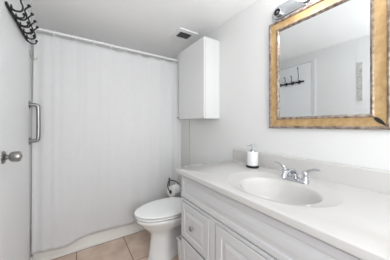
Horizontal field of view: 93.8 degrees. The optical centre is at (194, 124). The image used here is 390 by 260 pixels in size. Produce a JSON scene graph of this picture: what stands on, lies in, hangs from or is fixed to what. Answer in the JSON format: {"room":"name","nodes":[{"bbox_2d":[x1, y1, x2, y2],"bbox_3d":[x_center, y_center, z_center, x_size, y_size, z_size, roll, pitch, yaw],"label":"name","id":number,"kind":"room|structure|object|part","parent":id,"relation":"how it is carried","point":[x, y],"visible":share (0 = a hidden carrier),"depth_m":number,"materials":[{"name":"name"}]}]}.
{"room":"bathroom","nodes":[
{"label":"bathroom","id":0,"kind":"room"},
{"bbox_2d":[24,0,41,259],"bbox_3d":[-0.798,0.081,0.564,0.100,2.219,3.820,0,0,-33],"label":"wall","id":1,"kind":"structure","parent":0,"point":[26,2],"depth_m":1.51,"materials":[{"name":"paint"}]},
{"bbox_2d":[0,0,28,259],"bbox_3d":[-1.122,0.143,1.179,0.110,2.077,0.692,0,0,-33],"label":"door","id":2,"kind":"structure","parent":1,"relation":"in","point":[14,49],"depth_m":1.11,"materials":[{"name":"paint"}]},
{"bbox_3d":[-0.950,0.166,0.952,0.073,0.066,0.066,0,0,-33],"label":"knob","id":3,"kind":"part","parent":2,"relation":"part of","materials":[{"name":"silver metal"}]},
{"bbox_2d":[5,0,38,44],"bbox_3d":[-1.097,-0.722,1.181,0.080,0.245,0.490,0,0,-33],"label":"hook rack","id":4,"kind":"object","parent":2,"relation":"attached to","point":[10,8],"visible":1,"depth_m":1.12,"materials":[{"name":"black metal"}]},
{"bbox_3d":[-1.126,-0.640,1.162,0.010,0.021,0.490,0,0,-33],"label":"rail","id":5,"kind":"part","parent":4,"relation":"part of","materials":[{"name":"black metal"}]},
{"bbox_2d":[31,3,31,223],"bbox_3d":[-1.379,-0.099,1.538,0.005,1.859,0.010,0,0,-33],"label":"trim","id":6,"kind":"structure","parent":1,"relation":"attached to","point":[31,3],"depth_m":1.53,"materials":[{"name":"white paint"}]},
{"bbox_2d":[29,101,40,144],"bbox_3d":[-1.308,-0.018,1.492,0.070,0.357,0.062,0,0,-33],"label":"grab bar","id":7,"kind":"object","parent":1,"relation":"attached to","point":[38,110],"visible":1,"depth_m":1.49,"materials":[{"name":"silver metal"}]},
{"bbox_2d":[52,229,178,259],"bbox_3d":[-0.103,1.220,1.022,1.765,0.060,4.020,0,0,-33],"label":"floor","id":8,"kind":"structure","parent":0,"point":[135,246],"depth_m":1.73,"materials":[{"name":"tile"}]},
{"bbox_2d":[32,223,144,259],"bbox_3d":[-0.939,1.008,2.289,1.553,0.365,0.772,0,0,-33],"label":"bathtub","id":9,"kind":"object","parent":8,"relation":"on","point":[98,238],"visible":0.02,"depth_m":1.79,"materials":[{"name":"ceramic"}]},
{"bbox_2d":[134,163,202,259],"bbox_3d":[-0.158,0.820,1.760,0.826,0.736,0.414,0,0,-33],"label":"toilet","id":10,"kind":"object","parent":8,"relation":"on","point":[161,218],"visible":0.48,"depth_m":1.59,"materials":[{"name":"ceramic"}]},
{"bbox_3d":[-0.291,0.760,1.684,0.521,0.019,0.374,0,0,-33],"label":"lid","id":11,"kind":"part","parent":10,"relation":"part of","materials":[{"name":"white plastic"}]},
{"bbox_3d":[-0.294,0.788,1.682,0.497,0.011,0.356,0,0,-33],"label":"seat","id":12,"kind":"part","parent":10,"relation":"part of","materials":[{"name":"white plastic"}]},
{"bbox_3d":[-0.240,0.997,1.718,0.608,0.384,0.354,0,0,-33],"label":"bowl","id":13,"kind":"part","parent":10,"relation":"part of","materials":[{"name":"ceramic"}]},
{"bbox_2d":[167,178,178,190],"bbox_3d":[-0.255,0.904,2.105,0.140,0.569,0.140,0,0,-5],"label":"toilet paper stand","id":14,"kind":"object","parent":8,"relation":"on","point":[169,180],"visible":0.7,"depth_m":2.14,"materials":[{"name":"brown metal"}]},
{"bbox_2d":[167,184,180,196],"bbox_3d":[-0.243,0.756,2.102,0.125,0.125,0.110,0,0,39],"label":"toilet paper roll","id":15,"kind":"object","parent":14,"relation":"hanging from","point":[175,189],"visible":0.9,"depth_m":2.07,"materials":[{"name":"paper"}]},
{"bbox_2d":[176,235,180,259],"bbox_3d":[-0.046,1.089,1.593,0.185,0.201,0.168,0,0,-33],"label":"waste bin","id":16,"kind":"object","parent":8,"relation":"on","point":[178,238],"visible":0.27,"depth_m":1.58,"materials":[{"name":"white plastic"}]},
{"bbox_2d":[181,175,361,259],"bbox_3d":[0.576,0.774,0.852,0.617,0.830,1.628,0,0,-33],"label":"vanity cabinet","id":17,"kind":"object","parent":8,"relation":"on","point":[214,225],"visible":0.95,"depth_m":0.92,"materials":[{"name":"paint"}]},
{"bbox_3d":[-0.003,0.963,1.238,0.020,0.245,0.334,0,0,-33],"label":"drawer","id":18,"kind":"part","parent":17,"relation":"part of","materials":[{"name":"paint"}]},
{"bbox_3d":[-0.003,0.698,1.238,0.020,0.260,0.334,0,0,-33],"label":"drawer","id":19,"kind":"part","parent":17,"relation":"part of","materials":[{"name":"paint"}]},
{"bbox_3d":[0.230,0.826,0.886,0.020,0.519,0.386,0,0,-33],"label":"door","id":20,"kind":"part","parent":17,"relation":"part of","materials":[{"name":"paint"}]},
{"bbox_2d":[176,148,389,259],"bbox_3d":[0.576,0.344,0.850,0.618,0.248,1.685,0,0,-33],"label":"countertop","id":21,"kind":"structure","parent":17,"relation":"on","point":[345,207],"depth_m":0.89,"materials":[{"name":"stone"}]},
{"bbox_2d":[246,144,258,167],"bbox_3d":[0.448,0.238,1.419,0.095,0.179,0.095,0,0,-33],"label":"soap dispenser","id":22,"kind":"object","parent":21,"relation":"on","point":[252,155],"visible":1,"depth_m":1.39,"materials":[{"name":"white plastic"}]},
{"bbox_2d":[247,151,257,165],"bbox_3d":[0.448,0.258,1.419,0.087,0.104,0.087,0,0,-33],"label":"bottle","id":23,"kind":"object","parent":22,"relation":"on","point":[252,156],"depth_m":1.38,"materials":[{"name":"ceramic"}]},
{"bbox_2d":[275,161,319,183],"bbox_3d":[0.552,0.285,1.062,0.158,0.093,0.264,0,0,-33],"label":"faucet","id":24,"kind":"object","parent":21,"relation":"on","point":[304,179],"visible":1,"depth_m":1.04,"materials":[{"name":"silver metal"}]},
{"bbox_3d":[0.549,0.278,1.161,0.042,0.079,0.095,0,0,-33],"label":"handle","id":25,"kind":"part","parent":24,"relation":"part of","materials":[{"name":"silver metal"}]},
{"bbox_3d":[0.550,0.285,1.060,0.152,0.069,0.042,0,0,-33],"label":"spout","id":26,"kind":"part","parent":24,"relation":"part of","materials":[{"name":"silver metal"}]},
{"bbox_3d":[0.596,0.323,1.091,0.054,0.018,0.160,0,0,-33],"label":"plate","id":27,"kind":"part","parent":24,"relation":"part of","materials":[{"name":"silver metal"}]},
{"bbox_3d":[0.643,0.278,1.020,0.042,0.079,0.095,0,0,-33],"label":"handle","id":28,"kind":"part","parent":24,"relation":"part of","materials":[{"name":"silver metal"}]},
{"bbox_2d":[30,0,256,60],"bbox_3d":[-0.103,-1.059,1.022,1.765,0.060,4.020,0,0,-33],"label":"ceiling","id":29,"kind":"structure","parent":0,"point":[147,26],"depth_m":1.80,"materials":[{"name":"paint"}]},
{"bbox_2d":[170,27,197,41],"bbox_3d":[-0.129,-1.022,2.083,0.230,0.012,0.240,0,0,-33],"label":"ceiling vent","id":30,"kind":"object","parent":29,"relation":"in","point":[182,34],"visible":1,"depth_m":2.07,"materials":[{"name":"white plastic"}]},
{"bbox_2d":[176,32,190,38],"bbox_3d":[-0.129,-1.021,2.083,0.150,0.008,0.130,0,0,-33],"label":"grille","id":31,"kind":"object","parent":30,"relation":"attached to","point":[180,35],"depth_m":2.08,"materials":[{"name":"black metal"}]},
{"bbox_2d":[168,0,389,170],"bbox_3d":[0.592,0.081,1.480,0.100,2.219,3.820,0,0,-33],"label":"wall","id":32,"kind":"structure","parent":0,"point":[243,39],"depth_m":1.55,"materials":[{"name":"paint"}]},
{"bbox_2d":[30,26,178,61],"bbox_3d":[-0.710,-0.804,1.942,1.564,0.064,0.052,0,0,-33],"label":"shower rod","id":33,"kind":"object","parent":32,"relation":"attached to","point":[39,29],"visible":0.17,"depth_m":1.79,"materials":[{"name":"white metal"}]},
{"bbox_2d":[31,33,180,254],"bbox_3d":[-0.757,0.151,1.890,1.406,1.860,0.054,0,0,-33],"label":"shower curtain","id":34,"kind":"object","parent":33,"relation":"hanging from","point":[108,147],"visible":0.94,"depth_m":1.78,"materials":[{"name":"fabric"}]},
{"bbox_2d":[189,120,189,164],"bbox_3d":[-0.075,-0.099,2.398,0.005,1.859,0.010,0,0,-33],"label":"trim","id":35,"kind":"structure","parent":32,"relation":"attached to","point":[189,120],"depth_m":2.39,"materials":[{"name":"white paint"}]},
{"bbox_2d":[177,36,218,119],"bbox_3d":[0.015,-0.470,2.060,0.224,0.808,0.528,0,0,-33],"label":"upper cabinet","id":36,"kind":"object","parent":32,"relation":"attached to","point":[199,62],"visible":1,"depth_m":1.89,"materials":[{"name":"white laminate"}]},
{"bbox_3d":[-0.051,-0.470,2.017,0.016,0.805,0.526,0,0,-33],"label":"door","id":37,"kind":"part","parent":36,"relation":"part of","materials":[{"name":"white laminate"}]},
{"bbox_2d":[272,0,317,21],"bbox_3d":[0.713,-0.814,1.082,0.136,0.120,0.642,0,0,-33],"label":"vanity light","id":38,"kind":"object","parent":32,"relation":"attached to","point":[288,7],"visible":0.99,"depth_m":1.26,"materials":[{"name":"silver metal"}]},
{"bbox_2d":[274,8,282,17],"bbox_3d":[0.596,-0.806,1.310,0.026,0.060,0.060,0,0,-33],"label":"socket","id":39,"kind":"object","parent":38,"relation":"attached to","point":[278,12],"depth_m":1.30,"materials":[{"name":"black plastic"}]},
{"bbox_2d":[233,148,389,194],"bbox_3d":[0.826,0.289,1.015,0.019,0.137,1.685,0,0,-33],"label":"backsplash","id":40,"kind":"structure","parent":32,"relation":"attached to","point":[376,180],"depth_m":1.05,"materials":[{"name":"stone"}]},
{"bbox_2d":[269,0,389,129],"bbox_3d":[0.748,-0.367,1.124,0.029,0.783,0.648,0,0,-33],"label":"wall mirror","id":41,"kind":"object","parent":32,"relation":"attached to","point":[329,60],"visible":1,"depth_m":1.05,"materials":[{"name":"gold wood"}]},
{"bbox_3d":[0.755,-0.367,1.128,0.005,0.625,0.490,0,0,-33],"label":"glass","id":42,"kind":"part","parent":41,"relation":"part of","materials":[{"name":"white"}]}
]}

